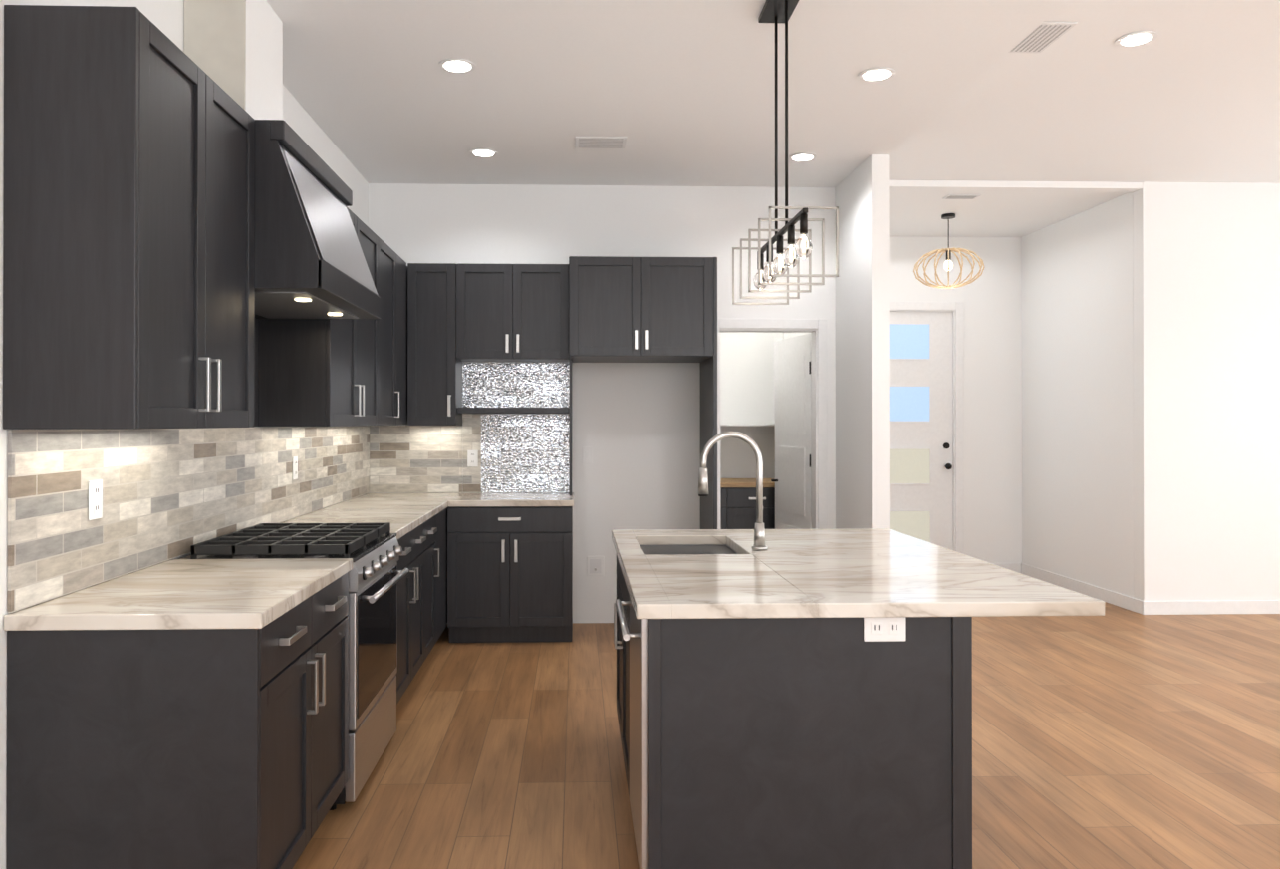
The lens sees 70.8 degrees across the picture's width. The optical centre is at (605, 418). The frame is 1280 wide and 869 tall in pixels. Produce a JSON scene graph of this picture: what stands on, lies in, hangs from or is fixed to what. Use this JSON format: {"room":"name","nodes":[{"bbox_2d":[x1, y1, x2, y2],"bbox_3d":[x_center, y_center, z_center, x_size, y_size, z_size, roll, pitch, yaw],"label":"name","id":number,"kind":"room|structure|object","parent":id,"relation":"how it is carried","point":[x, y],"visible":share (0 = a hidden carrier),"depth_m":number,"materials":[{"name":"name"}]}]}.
{"room":"kitchen","nodes":[
{"label":"kitchen","id":0,"kind":"room"},
{"bbox_2d":[0,0,368,868],"bbox_3d":[-1.590,-0.222,2.652,0.120,3.270,10.920,0,0,-2],"label":"wall","id":1,"kind":"structure","parent":0,"point":[165,18],"depth_m":2.49,"materials":[{"name":"paint"}]},
{"bbox_2d":[2,4,255,429],"bbox_3d":[-1.350,-0.507,2.694,0.358,1.070,0.846,0,0,-2],"label":"upper cabinet","id":2,"kind":"object","parent":1,"relation":"attached to","point":[128,235],"visible":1,"depth_m":2.27,"materials":[{"name":"black wood"}]},
{"bbox_2d":[6,425,369,612],"bbox_3d":[-1.576,0.269,4.271,0.009,0.464,3.976,0,0,-2],"label":"tile backsplash","id":3,"kind":"structure","parent":1,"relation":"attached to","point":[169,493],"depth_m":3.01,"materials":[{"name":"tile"}]},
{"bbox_2d":[88,479,102,519],"bbox_3d":[-1.514,0.240,2.676,0.008,0.116,0.072,0,0,-2],"label":"electrical outlet","id":4,"kind":"object","parent":3,"relation":"attached to","point":[95,499],"visible":1,"depth_m":2.67,"materials":[{"name":"white plastic"}]},
{"bbox_2d":[292,456,297,479],"bbox_3d":[-1.576,0.249,4.581,0.008,0.116,0.072,0,0,-2],"label":"electrical outlet","id":5,"kind":"object","parent":3,"relation":"attached to","point":[295,467],"visible":1,"depth_m":4.57,"materials":[{"name":"white plastic"}]},
{"bbox_2d":[183,0,282,119],"bbox_3d":[-1.446,-1.347,3.527,0.221,0.609,0.430,0,0,-2],"label":"chase","id":6,"kind":"object","parent":1,"relation":"attached to","point":[233,49],"visible":0.53,"depth_m":3.32,"materials":[{"name":"paint"}]},
{"bbox_2d":[254,317,257,426],"bbox_3d":[-1.554,-0.209,3.589,0.009,0.483,0.946,0,0,-2],"label":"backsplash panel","id":7,"kind":"object","parent":1,"relation":"attached to","point":[255,372],"visible":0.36,"depth_m":4.03,"materials":[{"name":"black wood"}]},
{"bbox_2d":[254,119,381,319],"bbox_3d":[-1.280,-0.740,3.600,0.558,0.595,0.958,0,0,-2],"label":"range hood","id":8,"kind":"object","parent":1,"relation":"attached to","point":[310,262],"visible":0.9,"depth_m":3.23,"materials":[{"name":"silver metal"}]},
{"bbox_2d":[257,208,407,426],"bbox_3d":[-1.431,-0.495,5.171,0.358,1.070,2.194,0,0,-2],"label":"upper cabinet","id":9,"kind":"object","parent":1,"relation":"attached to","point":[332,373],"visible":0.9,"depth_m":4.38,"materials":[{"name":"black wood"}]},
{"bbox_2d":[368,183,835,623],"bbox_3d":[0.045,-0.105,6.376,3.390,3.070,0.120,0,0,-2],"label":"wall","id":10,"kind":"structure","parent":0,"point":[637,426],"depth_m":6.32,"materials":[{"name":"paint"}]},
{"bbox_2d":[369,414,481,492],"bbox_3d":[-1.251,0.239,6.266,0.767,0.544,0.009,0,0,-2],"label":"tile backsplash","id":11,"kind":"structure","parent":10,"relation":"attached to","point":[417,458],"depth_m":6.26,"materials":[{"name":"tile"}]},
{"bbox_2d":[467,450,478,466],"bbox_3d":[-0.923,0.275,6.266,0.072,0.116,0.008,0,0,-2],"label":"electrical outlet","id":12,"kind":"object","parent":11,"relation":"attached to","point":[472,457],"visible":1,"depth_m":6.26,"materials":[{"name":"white plastic"}]},
{"bbox_2d":[407,262,462,425],"bbox_3d":[-1.149,-0.491,6.088,0.317,1.070,0.378,0,0,-2],"label":"upper cabinet","id":13,"kind":"object","parent":10,"relation":"attached to","point":[434,381],"visible":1,"depth_m":5.94,"materials":[{"name":"black wood"}]},
{"bbox_2d":[456,262,569,362],"bbox_3d":[-0.616,-0.711,6.107,0.745,0.630,0.378,0,0,-2],"label":"upper cabinet","id":14,"kind":"object","parent":10,"relation":"attached to","point":[512,313],"visible":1,"depth_m":5.95,"materials":[{"name":"black wood"}]},
{"bbox_2d":[457,407,569,413],"bbox_3d":[-0.618,-0.056,6.154,0.745,0.040,0.278,0,0,-2],"label":"floating shelf","id":15,"kind":"object","parent":10,"relation":"attached to","point":[513,409],"visible":0.98,"depth_m":6.01,"materials":[{"name":"black wood"}]},
{"bbox_2d":[462,362,569,492],"bbox_3d":[-0.622,0.059,6.287,0.745,0.904,0.009,0,0,-2],"label":"backsplash","id":16,"kind":"structure","parent":10,"relation":"attached to","point":[525,452],"depth_m":6.28,"materials":[{"name":"tile"}]},
{"bbox_2d":[586,555,603,575],"bbox_3d":[-0.068,1.030,6.291,0.120,0.140,0.028,0,0,-2],"label":"outlet box","id":17,"kind":"object","parent":10,"relation":"attached to","point":[595,565],"visible":1,"depth_m":6.30,"materials":[{"name":"white plastic"}]},
{"bbox_2d":[717,318,827,528],"bbox_3d":[1.150,0.363,6.402,0.840,2.135,0.136,0,0,-2],"label":"door frame","id":18,"kind":"structure","parent":10,"relation":"attached to","point":[819,419],"depth_m":6.35,"materials":[{"name":"white wood"}]},
{"bbox_2d":[770,332,811,528],"bbox_3d":[1.411,0.401,6.814,0.191,2.039,0.671,0,0,-2],"label":"pantry door","id":19,"kind":"structure","parent":10,"relation":"in","point":[793,495],"depth_m":6.78,"materials":[{"name":"white wood"}]},
{"bbox_2d":[266,0,1068,187],"bbox_3d":[0.165,-1.757,2.712,3.388,0.200,10.668,0,0,-2],"label":"ceiling","id":20,"kind":"structure","parent":0,"point":[677,93],"depth_m":4.41,"materials":[{"name":"paint"}]},
{"bbox_2d":[439,57,475,73],"bbox_3d":[-0.690,-1.645,4.199,0.170,0.006,0.170,0,0,-2],"label":"recessed light","id":21,"kind":"object","parent":20,"relation":"in","point":[457,66],"visible":1,"depth_m":4.19,"materials":[{"name":"white plastic"}]},
{"bbox_2d":[469,148,497,157],"bbox_3d":[-0.750,-1.639,5.547,0.170,0.006,0.170,0,0,-2],"label":"recessed light","id":22,"kind":"object","parent":20,"relation":"in","point":[484,152],"visible":0.98,"depth_m":5.54,"materials":[{"name":"white plastic"}]},
{"bbox_2d":[575,136,626,148],"bbox_3d":[-0.026,-1.639,5.341,0.300,0.008,0.200,0,0,-2],"label":"ceiling vent","id":23,"kind":"object","parent":20,"relation":"in","point":[602,141],"visible":1,"depth_m":5.32,"materials":[{"name":"white metal"}]},
{"bbox_2d":[732,0,838,304],"bbox_3d":[0.694,-1.077,3.575,0.250,1.148,0.810,0,0,-2],"label":"pendant light","id":24,"kind":"object","parent":20,"relation":"hanging from","point":[776,12],"visible":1,"depth_m":3.54,"materials":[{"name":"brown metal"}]},
{"bbox_2d":[788,153,816,161],"bbox_3d":[1.240,-1.638,5.642,0.170,0.006,0.170,0,0,-2],"label":"recessed light","id":25,"kind":"object","parent":20,"relation":"in","point":[802,156],"visible":0.98,"depth_m":5.63,"materials":[{"name":"white plastic"}]},
{"bbox_2d":[857,66,895,81],"bbox_3d":[1.298,-1.645,4.303,0.170,0.006,0.170,0,0,-2],"label":"recessed light","id":26,"kind":"object","parent":20,"relation":"in","point":[876,74],"visible":1,"depth_m":4.29,"materials":[{"name":"white plastic"}]},
{"bbox_2d":[720,331,782,479],"bbox_3d":[1.042,-0.097,8.010,1.068,3.070,0.120,0,0,-2],"label":"wall","id":27,"kind":"structure","parent":0,"point":[747,378],"depth_m":7.94,"materials":[{"name":"paint"}]},
{"bbox_2d":[720,423,774,434],"bbox_3d":[1.184,0.089,7.777,0.794,0.095,0.348,0,0,-2],"label":"shelf","id":28,"kind":"object","parent":27,"relation":"attached to","point":[756,428],"visible":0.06,"depth_m":7.59,"materials":[{"name":"white wood"}]},
{"bbox_2d":[291,601,1279,868],"bbox_3d":[2.746,1.445,3.135,8.820,0.060,11.620,0,0,-2],"label":"floor","id":29,"kind":"structure","parent":0,"point":[1117,737],"depth_m":3.79,"materials":[{"name":"brown wood"}]},
{"bbox_2d":[5,571,348,868],"bbox_3d":[-1.202,0.976,2.752,0.658,0.875,0.926,0,0,-2],"label":"base cabinet","id":30,"kind":"object","parent":29,"relation":"on","point":[215,748],"visible":0.98,"depth_m":2.29,"materials":[{"name":"black wood"}]},
{"bbox_2d":[3,557,352,630],"bbox_3d":[-1.210,0.516,2.746,0.643,0.040,0.941,0,0,-2],"label":"countertop","id":31,"kind":"structure","parent":30,"relation":"on","point":[185,594],"depth_m":2.51,"materials":[{"name":"stone"}]},
{"bbox_2d":[177,521,408,809],"bbox_3d":[-1.199,0.936,3.600,0.700,0.962,0.760,0,0,-2],"label":"range","id":32,"kind":"object","parent":29,"relation":"on","point":[374,551],"visible":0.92,"depth_m":3.45,"materials":[{"name":"silver metal"}]},
{"bbox_2d":[395,527,415,704],"bbox_3d":[-1.265,0.983,4.210,0.628,0.876,0.456,0,0,-2],"label":"base cabinet","id":33,"kind":"object","parent":29,"relation":"on","point":[405,673],"depth_m":4.36,"materials":[{"name":"black wood"}]},
{"bbox_2d":[415,519,427,674],"bbox_3d":[-1.278,0.984,4.627,0.628,0.876,0.380,0,0,-2],"label":"base cabinet","id":34,"kind":"object","parent":29,"relation":"on","point":[421,603],"depth_m":4.77,"materials":[{"name":"black wood"}]},
{"bbox_2d":[427,512,439,655],"bbox_3d":[-1.291,0.986,5.007,0.628,0.876,0.380,0,0,-2],"label":"base cabinet","id":35,"kind":"object","parent":29,"relation":"on","point":[433,522],"depth_m":5.15,"materials":[{"name":"black wood"}]},
{"bbox_2d":[439,507,447,636],"bbox_3d":[-1.304,0.988,5.412,0.628,0.876,0.429,0,0,-2],"label":"base cabinet","id":36,"kind":"object","parent":29,"relation":"on","point":[442,514],"depth_m":5.50,"materials":[{"name":"black wood"}]},
{"bbox_2d":[279,492,458,538],"bbox_3d":[-1.286,0.527,5.126,0.644,0.040,2.284,0,0,-2],"label":"countertop","id":37,"kind":"structure","parent":36,"relation":"on","point":[404,511],"depth_m":4.97,"materials":[{"name":"stone"}]},
{"bbox_2d":[450,492,573,506],"bbox_3d":[-0.591,0.531,5.969,0.768,0.040,0.643,0,0,-2],"label":"countertop","id":38,"kind":"structure","parent":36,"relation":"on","point":[463,498],"depth_m":5.68,"materials":[{"name":"stone"}]},
{"bbox_2d":[447,506,572,642],"bbox_3d":[-0.610,0.991,5.959,0.786,0.875,0.658,0,0,-2],"label":"base cabinet","id":39,"kind":"object","parent":29,"relation":"on","point":[509,574],"visible":1,"depth_m":5.67,"materials":[{"name":"black wood"}]},
{"bbox_2d":[568,256,717,528],"bbox_3d":[0.233,0.201,5.990,0.940,2.455,0.658,0,0,-2],"label":"surround","id":40,"kind":"object","parent":29,"relation":"on","point":[642,309],"visible":0.98,"depth_m":5.71,"materials":[{"name":"black wood"}]},
{"bbox_2d":[720,478,774,528],"bbox_3d":[0.990,0.978,7.617,0.991,0.915,0.648,0,0,-2],"label":"pantry cabinet","id":41,"kind":"object","parent":29,"relation":"on","point":[737,503],"visible":0.17,"depth_m":7.33,"materials":[{"name":"black wood"}]},
{"bbox_2d":[613,543,972,868],"bbox_3d":[0.503,0.977,3.256,0.953,0.876,1.619,0,0,-2],"label":"kitchen island","id":42,"kind":"object","parent":29,"relation":"on","point":[794,698],"depth_m":2.46,"materials":[{"name":"black wood"}]},
{"bbox_2d":[611,528,818,619],"bbox_3d":[0.300,0.519,3.254,0.489,0.040,1.694,0,0,-2],"label":"island countertop","id":43,"kind":"structure","parent":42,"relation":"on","point":[660,585],"depth_m":2.70,"materials":[{"name":"white stone"}]},
{"bbox_2d":[639,539,739,551],"bbox_3d":[0.335,0.629,3.595,0.414,0.201,0.574,0,0,-2],"label":"sink","id":44,"kind":"object","parent":43,"relation":"in","point":[648,545],"depth_m":3.83,"materials":[{"name":"grey metal"}]},
{"bbox_2d":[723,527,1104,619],"bbox_3d":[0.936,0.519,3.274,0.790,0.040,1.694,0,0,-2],"label":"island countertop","id":45,"kind":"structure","parent":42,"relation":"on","point":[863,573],"depth_m":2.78,"materials":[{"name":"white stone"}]},
{"bbox_2d":[697,431,767,549],"bbox_3d":[0.486,0.272,3.450,0.267,0.452,0.086,0,0,-2],"label":"faucet","id":46,"kind":"object","parent":45,"relation":"on","point":[759,536],"visible":1,"depth_m":3.43,"materials":[{"name":"silver metal"}]},
{"bbox_2d":[782,332,808,338],"bbox_3d":[1.653,-0.150,7.405,0.110,3.170,1.828,0,0,-2],"label":"wall","id":47,"kind":"structure","parent":0,"point":[787,335],"depth_m":7.67,"materials":[{"name":"paint"}]},
{"bbox_2d":[835,154,889,528],"bbox_3d":[1.699,-0.107,5.979,0.110,3.070,0.778,0,0,-2],"label":"wall column","id":48,"kind":"structure","parent":0,"point":[862,379],"depth_m":5.76,"materials":[{"name":"paint"}]},
{"bbox_2d":[889,236,1022,562],"bbox_3d":[2.785,-0.145,8.416,2.440,3.170,0.120,0,0,-2],"label":"wall","id":49,"kind":"structure","parent":0,"point":[990,297],"depth_m":8.38,"materials":[{"name":"paint"}]},
{"bbox_2d":[889,311,952,549],"bbox_3d":[2.802,0.214,8.363,0.886,2.426,0.134,0,0,-2],"label":"front door","id":50,"kind":"structure","parent":49,"relation":"in","point":[920,424],"depth_m":8.39,"materials":[{"name":"white wood"}]},
{"bbox_2d":[889,301,964,553],"bbox_3d":[2.800,0.177,8.408,1.060,2.525,0.136,0,0,-2],"label":"door frame","id":51,"kind":"structure","parent":49,"relation":"attached to","point":[955,309],"depth_m":8.36,"materials":[{"name":"white wood"}]},
{"bbox_2d":[992,562,1020,572],"bbox_3d":[3.603,1.389,8.368,0.532,0.100,0.011,0,0,-2],"label":"baseboard","id":52,"kind":"structure","parent":49,"relation":"attached to","point":[1012,566],"depth_m":8.37,"materials":[{"name":"white wood"}]},
{"bbox_2d":[888,179,1142,237],"bbox_3d":[2.811,-1.709,7.463,2.206,0.048,1.798,0,0,-2],"label":"ceiling","id":53,"kind":"structure","parent":0,"point":[1001,208],"depth_m":7.15,"materials":[{"name":"paint"}]},
{"bbox_2d":[913,213,984,288],"bbox_3d":[2.856,-1.392,7.484,0.556,0.612,0.556,0,0,-2],"label":"pendant light","id":54,"kind":"object","parent":53,"relation":"hanging from","point":[948,265],"visible":1,"depth_m":7.46,"materials":[{"name":"brown wood"}]},
{"bbox_2d":[942,194,981,199],"bbox_3d":[2.725,-1.697,6.881,0.250,0.008,0.120,0,0,-2],"label":"air vent","id":55,"kind":"object","parent":53,"relation":"attached to","point":[961,196],"visible":0.98,"depth_m":6.86,"materials":[{"name":"white metal"}]},
{"bbox_2d":[1022,192,1133,597],"bbox_3d":[3.974,-0.149,7.555,0.120,3.170,1.676,0,0,-2],"label":"wall","id":56,"kind":"structure","parent":0,"point":[1077,400],"depth_m":7.42,"materials":[{"name":"paint"}]},
{"bbox_2d":[1020,562,1141,613],"bbox_3d":[3.906,1.385,7.484,0.016,0.100,1.798,0,0,-2],"label":"baseboard","id":57,"kind":"structure","parent":56,"relation":"attached to","point":[1127,602],"depth_m":7.34,"materials":[{"name":"white wood"}]},
{"bbox_2d":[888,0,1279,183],"bbox_3d":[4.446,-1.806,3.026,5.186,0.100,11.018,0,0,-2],"label":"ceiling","id":58,"kind":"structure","parent":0,"point":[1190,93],"depth_m":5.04,"materials":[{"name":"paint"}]},
{"bbox_2d":[1008,21,1077,52],"bbox_3d":[1.994,-1.745,4.126,0.170,0.008,0.320,0,0,-2],"label":"ceiling vent","id":59,"kind":"object","parent":58,"relation":"in","point":[1043,36],"visible":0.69,"depth_m":4.11,"materials":[{"name":"white metal"}]},
{"bbox_2d":[1114,30,1157,47],"bbox_3d":[2.444,-1.745,4.141,0.170,0.006,0.170,0,0,-2],"label":"recessed light","id":60,"kind":"object","parent":58,"relation":"in","point":[1136,39],"visible":1,"depth_m":4.13,"materials":[{"name":"white plastic"}]},
{"bbox_2d":[1132,181,1279,600],"bbox_3d":[5.432,-0.153,6.701,2.980,3.170,0.120,0,0,-2],"label":"wall","id":61,"kind":"structure","parent":0,"point":[1206,380],"depth_m":6.61,"materials":[{"name":"paint"}]},
{"bbox_2d":[1141,599,1279,614],"bbox_3d":[5.415,1.381,6.625,2.965,0.100,0.018,0,0,-2],"label":"baseboard","id":62,"kind":"structure","parent":61,"relation":"attached to","point":[1187,607],"depth_m":6.59,"materials":[{"name":"white wood"}]}
]}

